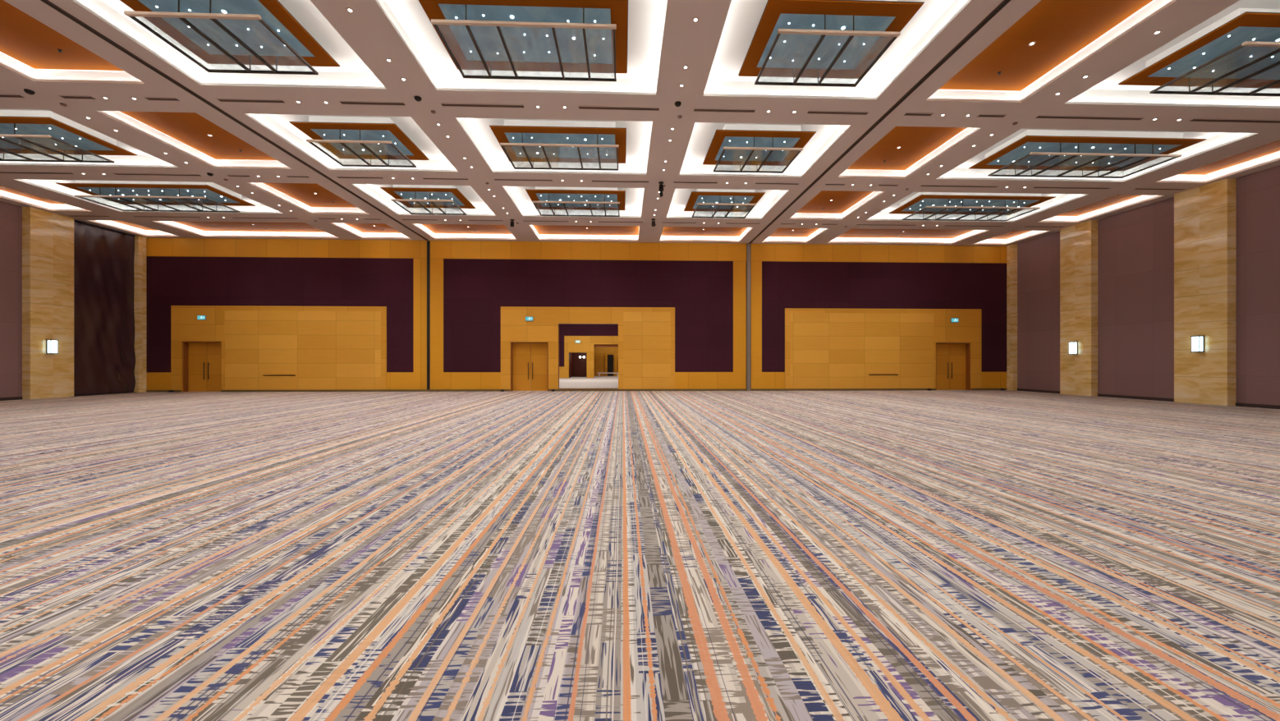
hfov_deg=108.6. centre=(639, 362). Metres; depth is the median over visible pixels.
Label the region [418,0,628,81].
pendant
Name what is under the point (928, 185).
ceiling air slot
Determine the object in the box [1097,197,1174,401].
panel
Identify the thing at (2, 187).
ceiling panel
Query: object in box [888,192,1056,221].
pendant
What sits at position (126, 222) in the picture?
ceiling panel
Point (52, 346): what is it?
wall sconce
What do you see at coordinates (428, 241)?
channel
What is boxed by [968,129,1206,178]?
pendant
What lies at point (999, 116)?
ceiling air slot
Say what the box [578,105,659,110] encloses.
ceiling air slot
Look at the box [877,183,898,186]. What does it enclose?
ceiling air slot
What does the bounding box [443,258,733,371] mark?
wall panel
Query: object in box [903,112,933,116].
ceiling air slot
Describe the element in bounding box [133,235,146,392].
stone column
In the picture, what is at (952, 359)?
door
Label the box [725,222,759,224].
ceiling air slot
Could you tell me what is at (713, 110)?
ceiling air slot
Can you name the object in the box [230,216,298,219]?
ceiling air slot
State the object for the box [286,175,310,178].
ceiling air slot
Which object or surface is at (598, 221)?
ceiling air slot
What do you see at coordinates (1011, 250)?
stone column
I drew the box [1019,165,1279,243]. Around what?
wall
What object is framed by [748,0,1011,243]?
track
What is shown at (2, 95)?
ceiling air slot
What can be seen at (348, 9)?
recessed light
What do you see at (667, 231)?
ceiling panel
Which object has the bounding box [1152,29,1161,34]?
recessed light
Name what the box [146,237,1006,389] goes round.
wall
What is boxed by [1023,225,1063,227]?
ceiling air slot
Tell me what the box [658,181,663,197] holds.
ceiling spotlight
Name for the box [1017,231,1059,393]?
panel
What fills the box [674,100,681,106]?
ceiling camera
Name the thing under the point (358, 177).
ceiling air slot
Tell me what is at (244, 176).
ceiling air slot
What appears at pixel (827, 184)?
ceiling air slot
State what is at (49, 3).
track
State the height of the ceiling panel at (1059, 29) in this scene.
0.039 m
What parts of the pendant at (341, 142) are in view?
rail, glass ceiling canopy, glass panel, frame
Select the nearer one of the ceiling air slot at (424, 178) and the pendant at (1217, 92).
the pendant at (1217, 92)
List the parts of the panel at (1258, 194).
rail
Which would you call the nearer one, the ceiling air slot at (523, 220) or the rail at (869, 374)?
the ceiling air slot at (523, 220)
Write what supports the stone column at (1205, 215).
on the floor
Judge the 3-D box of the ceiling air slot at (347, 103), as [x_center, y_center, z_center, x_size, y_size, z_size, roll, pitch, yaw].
[-6.540,-6.344,11.247,1.525,0.012,0.140,0,0,-2]
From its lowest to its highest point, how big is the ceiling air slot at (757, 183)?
0.012 m
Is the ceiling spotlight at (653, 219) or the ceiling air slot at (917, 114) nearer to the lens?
the ceiling air slot at (917, 114)
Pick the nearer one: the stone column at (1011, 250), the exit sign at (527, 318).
the exit sign at (527, 318)
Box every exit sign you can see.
[197,315,206,320]
[525,316,533,321]
[950,317,958,322]
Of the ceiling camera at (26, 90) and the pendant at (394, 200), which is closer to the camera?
the ceiling camera at (26, 90)
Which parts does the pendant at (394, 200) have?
rail, glass ceiling canopy, glass panel, frame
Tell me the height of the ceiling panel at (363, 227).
0.039 m
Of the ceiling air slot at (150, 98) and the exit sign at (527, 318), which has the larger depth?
the exit sign at (527, 318)
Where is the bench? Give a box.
[596,372,618,376]
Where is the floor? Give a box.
[0,376,1279,720]
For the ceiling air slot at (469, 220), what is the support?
attached to the ceiling
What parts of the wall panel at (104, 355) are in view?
rail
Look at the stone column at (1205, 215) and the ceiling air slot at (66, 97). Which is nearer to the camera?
the ceiling air slot at (66, 97)
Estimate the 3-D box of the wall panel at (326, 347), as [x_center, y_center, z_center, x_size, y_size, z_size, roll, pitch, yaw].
[-18.464,-0.710,23.598,10.730,4.400,0.080,0,0,-2]
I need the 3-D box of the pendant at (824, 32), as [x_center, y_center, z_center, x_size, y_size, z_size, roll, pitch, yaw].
[3.660,-6.442,9.311,2.824,0.714,2.204,0,0,-2]
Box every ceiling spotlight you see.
[509,219,514,227]
[651,218,655,226]
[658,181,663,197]
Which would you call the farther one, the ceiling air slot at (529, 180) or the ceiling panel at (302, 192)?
the ceiling panel at (302, 192)
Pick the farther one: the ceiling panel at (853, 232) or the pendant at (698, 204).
the ceiling panel at (853, 232)
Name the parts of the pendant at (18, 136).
rail, glass panel, frame, glass ceiling canopy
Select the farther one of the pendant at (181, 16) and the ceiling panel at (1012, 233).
the ceiling panel at (1012, 233)
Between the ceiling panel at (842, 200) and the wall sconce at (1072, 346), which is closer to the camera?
the ceiling panel at (842, 200)
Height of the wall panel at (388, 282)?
5.900 m
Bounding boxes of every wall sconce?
[45,339,58,353]
[1068,341,1078,354]
[1190,335,1204,352]
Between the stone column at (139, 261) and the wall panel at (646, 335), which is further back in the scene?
the wall panel at (646, 335)
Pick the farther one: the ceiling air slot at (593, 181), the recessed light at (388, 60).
the ceiling air slot at (593, 181)
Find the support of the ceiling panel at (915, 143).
attached to the ceiling
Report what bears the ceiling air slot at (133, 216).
attached to the ceiling
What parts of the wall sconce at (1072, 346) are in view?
lamp shade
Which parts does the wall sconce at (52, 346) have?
plate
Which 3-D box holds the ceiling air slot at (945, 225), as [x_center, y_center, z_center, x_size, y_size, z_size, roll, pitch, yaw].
[15.497,-6.344,21.324,2.820,0.012,0.140,0,0,-2]
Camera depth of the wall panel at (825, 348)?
24.70 m
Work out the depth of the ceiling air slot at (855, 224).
21.13 m
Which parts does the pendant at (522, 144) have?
glass ceiling canopy, rail, glass panel, frame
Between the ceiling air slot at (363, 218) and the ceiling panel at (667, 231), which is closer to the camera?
the ceiling air slot at (363, 218)
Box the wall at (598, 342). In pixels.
[559,324,618,377]
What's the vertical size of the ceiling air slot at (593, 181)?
0.012 m
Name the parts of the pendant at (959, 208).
frame, glass panel, glass ceiling canopy, rail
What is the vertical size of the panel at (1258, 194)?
7.820 m
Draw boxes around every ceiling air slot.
[0,93,25,98]
[0,171,74,174]
[58,95,96,99]
[68,215,110,216]
[113,173,201,176]
[133,215,200,217]
[143,96,179,100]
[215,98,285,103]
[226,174,251,177]
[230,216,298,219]
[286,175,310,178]
[336,176,383,178]
[339,100,405,105]
[362,218,380,220]
[402,219,437,220]
[422,177,467,179]
[440,102,524,108]
[468,220,503,220]
[494,178,552,181]
[523,220,568,221]
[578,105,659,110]
[591,179,648,183]
[598,220,642,222]
[662,221,696,223]
[673,181,717,183]
[693,108,755,112]
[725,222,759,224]
[755,182,798,184]
[807,110,869,114]
[825,183,844,185]
[855,224,915,225]
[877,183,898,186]
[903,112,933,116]
[920,184,999,188]
[944,224,1004,226]
[977,114,1007,118]
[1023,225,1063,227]
[1032,186,1110,189]
[1035,114,1145,120]
[1134,188,1185,190]
[1188,118,1279,123]
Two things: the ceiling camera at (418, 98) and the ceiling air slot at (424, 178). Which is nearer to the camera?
the ceiling camera at (418, 98)
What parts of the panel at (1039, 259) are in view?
rail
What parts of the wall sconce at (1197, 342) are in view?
plate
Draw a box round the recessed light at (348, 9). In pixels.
[346,7,353,13]
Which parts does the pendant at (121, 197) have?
rail, glass ceiling canopy, glass panel, frame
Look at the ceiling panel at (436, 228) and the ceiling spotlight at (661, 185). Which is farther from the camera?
the ceiling panel at (436, 228)
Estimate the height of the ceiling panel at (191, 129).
0.039 m
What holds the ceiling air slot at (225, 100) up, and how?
attached to the ceiling
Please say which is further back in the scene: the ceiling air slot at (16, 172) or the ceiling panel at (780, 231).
the ceiling panel at (780, 231)
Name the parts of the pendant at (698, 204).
glass panel, glass ceiling canopy, rail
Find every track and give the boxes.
[40,0,428,240]
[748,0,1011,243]
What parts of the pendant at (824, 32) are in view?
rod, rod, glass panel, glass ceiling canopy, rail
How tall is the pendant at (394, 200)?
0.714 m
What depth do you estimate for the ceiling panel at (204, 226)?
22.39 m
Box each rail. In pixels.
[262,373,295,376]
[869,374,898,375]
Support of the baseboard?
attached to the wall at (195, 247)
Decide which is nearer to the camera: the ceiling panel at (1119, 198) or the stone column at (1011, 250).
the ceiling panel at (1119, 198)
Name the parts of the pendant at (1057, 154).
frame, glass panel, glass ceiling canopy, rail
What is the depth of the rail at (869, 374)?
24.70 m
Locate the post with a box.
[746,243,751,390]
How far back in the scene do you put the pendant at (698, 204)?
18.15 m
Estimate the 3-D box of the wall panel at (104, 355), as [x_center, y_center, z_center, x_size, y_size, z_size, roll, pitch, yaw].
[-25.159,-2.425,21.555,0.200,7.830,2.736,0,0,-2]
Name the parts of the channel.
edge trim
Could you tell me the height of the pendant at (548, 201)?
0.714 m
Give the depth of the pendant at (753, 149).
13.53 m
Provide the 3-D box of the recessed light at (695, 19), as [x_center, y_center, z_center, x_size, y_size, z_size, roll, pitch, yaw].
[1.028,-6.343,8.504,0.120,0.014,0.120,0,0,-2]
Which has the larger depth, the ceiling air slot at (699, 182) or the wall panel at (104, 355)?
the wall panel at (104, 355)
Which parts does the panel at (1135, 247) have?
rail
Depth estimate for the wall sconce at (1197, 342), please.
16.48 m
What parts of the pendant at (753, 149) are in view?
glass panel, frame, glass ceiling canopy, rail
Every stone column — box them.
[22,206,73,399]
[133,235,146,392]
[1006,243,1018,390]
[1059,220,1097,396]
[1174,178,1236,406]
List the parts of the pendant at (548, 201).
glass ceiling canopy, glass panel, rail, frame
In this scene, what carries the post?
attached to the wall at (195, 247)
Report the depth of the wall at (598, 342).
44.88 m
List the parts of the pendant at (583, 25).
rod, glass ceiling canopy, rail, glass panel, rod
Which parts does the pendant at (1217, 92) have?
rod, glass ceiling canopy, glass panel, rail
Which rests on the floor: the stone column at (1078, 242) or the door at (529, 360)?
the stone column at (1078, 242)
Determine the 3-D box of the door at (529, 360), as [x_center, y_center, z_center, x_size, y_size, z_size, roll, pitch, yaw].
[-5.784,0.200,24.239,1.960,2.580,0.350,0,0,-2]
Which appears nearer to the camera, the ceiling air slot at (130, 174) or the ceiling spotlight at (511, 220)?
the ceiling air slot at (130, 174)
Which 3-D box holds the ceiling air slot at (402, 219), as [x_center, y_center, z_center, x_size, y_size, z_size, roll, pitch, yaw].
[-9.763,-6.344,20.395,1.525,0.012,0.140,0,0,-2]
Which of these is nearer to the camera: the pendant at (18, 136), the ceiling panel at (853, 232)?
the pendant at (18, 136)
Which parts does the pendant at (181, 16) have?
rod, rail, rod, glass panel, glass ceiling canopy, rod, rod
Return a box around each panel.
[0,0,123,70]
[0,184,64,203]
[0,201,22,400]
[73,219,136,396]
[114,220,158,230]
[119,110,275,160]
[146,256,413,372]
[173,220,325,232]
[264,183,357,207]
[344,223,400,233]
[422,224,511,233]
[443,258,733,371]
[532,224,639,235]
[660,226,747,236]
[761,261,1006,371]
[769,227,819,237]
[796,190,873,213]
[837,228,973,238]
[846,126,967,169]
[938,0,1152,91]
[989,230,1030,238]
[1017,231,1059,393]
[1056,194,1139,215]
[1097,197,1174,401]
[1180,139,1279,174]
[1235,165,1279,408]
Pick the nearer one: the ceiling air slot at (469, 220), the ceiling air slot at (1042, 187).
the ceiling air slot at (1042, 187)
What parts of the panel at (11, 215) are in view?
rail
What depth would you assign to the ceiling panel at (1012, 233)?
23.83 m
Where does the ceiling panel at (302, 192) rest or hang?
attached to the ceiling
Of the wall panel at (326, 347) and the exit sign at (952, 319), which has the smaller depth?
the wall panel at (326, 347)
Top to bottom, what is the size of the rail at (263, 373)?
0.100 m
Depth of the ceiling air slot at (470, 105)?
11.34 m
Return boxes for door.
[182,341,220,391]
[510,341,548,391]
[935,342,970,389]
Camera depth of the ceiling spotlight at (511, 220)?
20.33 m
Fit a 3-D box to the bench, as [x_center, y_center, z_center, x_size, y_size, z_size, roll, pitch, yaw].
[-3.446,1.280,50.207,2.400,0.420,0.600,0,0,-2]
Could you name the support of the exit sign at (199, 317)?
attached to the wall panel at (326, 347)
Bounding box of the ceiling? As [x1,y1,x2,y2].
[0,0,1279,246]
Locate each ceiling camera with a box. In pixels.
[23,88,35,95]
[414,96,422,101]
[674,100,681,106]
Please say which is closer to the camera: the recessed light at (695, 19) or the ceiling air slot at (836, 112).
the recessed light at (695, 19)
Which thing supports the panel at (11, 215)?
attached to the wall
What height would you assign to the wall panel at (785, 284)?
5.900 m
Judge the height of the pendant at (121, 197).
0.714 m
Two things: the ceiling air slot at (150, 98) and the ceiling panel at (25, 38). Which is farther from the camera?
the ceiling air slot at (150, 98)
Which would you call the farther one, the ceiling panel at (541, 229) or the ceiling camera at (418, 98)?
the ceiling panel at (541, 229)
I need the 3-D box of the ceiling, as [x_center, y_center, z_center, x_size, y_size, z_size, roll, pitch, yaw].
[-2.011,-6.575,9.107,46.150,0.450,30.950,0,0,-2]
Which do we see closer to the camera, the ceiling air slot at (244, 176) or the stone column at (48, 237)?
the ceiling air slot at (244, 176)
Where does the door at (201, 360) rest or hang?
in the wall at (195, 247)
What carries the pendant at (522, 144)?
attached to the ceiling
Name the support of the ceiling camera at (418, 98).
attached to the ceiling
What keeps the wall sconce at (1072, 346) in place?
attached to the stone column at (1078, 242)
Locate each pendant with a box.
[0,110,137,162]
[56,179,255,212]
[119,0,340,74]
[289,115,429,167]
[380,184,475,215]
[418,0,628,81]
[489,119,626,170]
[525,186,625,216]
[683,188,765,218]
[702,123,816,173]
[738,0,924,87]
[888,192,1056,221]
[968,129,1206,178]
[1117,8,1279,96]
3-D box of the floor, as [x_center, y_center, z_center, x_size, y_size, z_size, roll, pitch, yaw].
[-2.762,1.490,26.817,46.550,0.001,66.200,0,0,-2]
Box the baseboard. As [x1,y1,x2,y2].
[146,388,1006,392]
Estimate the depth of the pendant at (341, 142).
13.09 m
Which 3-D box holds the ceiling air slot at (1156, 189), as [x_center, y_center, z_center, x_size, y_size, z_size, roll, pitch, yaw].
[19.020,-6.344,16.810,1.850,0.012,0.140,0,0,-2]
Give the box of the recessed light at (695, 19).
[692,17,698,22]
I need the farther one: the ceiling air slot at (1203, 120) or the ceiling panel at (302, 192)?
the ceiling panel at (302, 192)
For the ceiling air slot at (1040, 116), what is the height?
0.012 m
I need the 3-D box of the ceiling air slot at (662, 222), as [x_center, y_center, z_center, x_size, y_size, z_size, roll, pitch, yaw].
[1.786,-6.344,20.820,1.540,0.012,0.140,0,0,-2]
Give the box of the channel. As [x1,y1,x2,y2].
[426,240,430,389]
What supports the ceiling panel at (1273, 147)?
attached to the ceiling
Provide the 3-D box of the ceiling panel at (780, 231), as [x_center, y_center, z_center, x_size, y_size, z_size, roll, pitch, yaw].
[7.672,-6.670,22.962,2.420,0.039,2.610,0,0,-2]
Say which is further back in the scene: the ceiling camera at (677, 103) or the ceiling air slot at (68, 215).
the ceiling air slot at (68, 215)
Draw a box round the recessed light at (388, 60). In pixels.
[385,58,392,62]

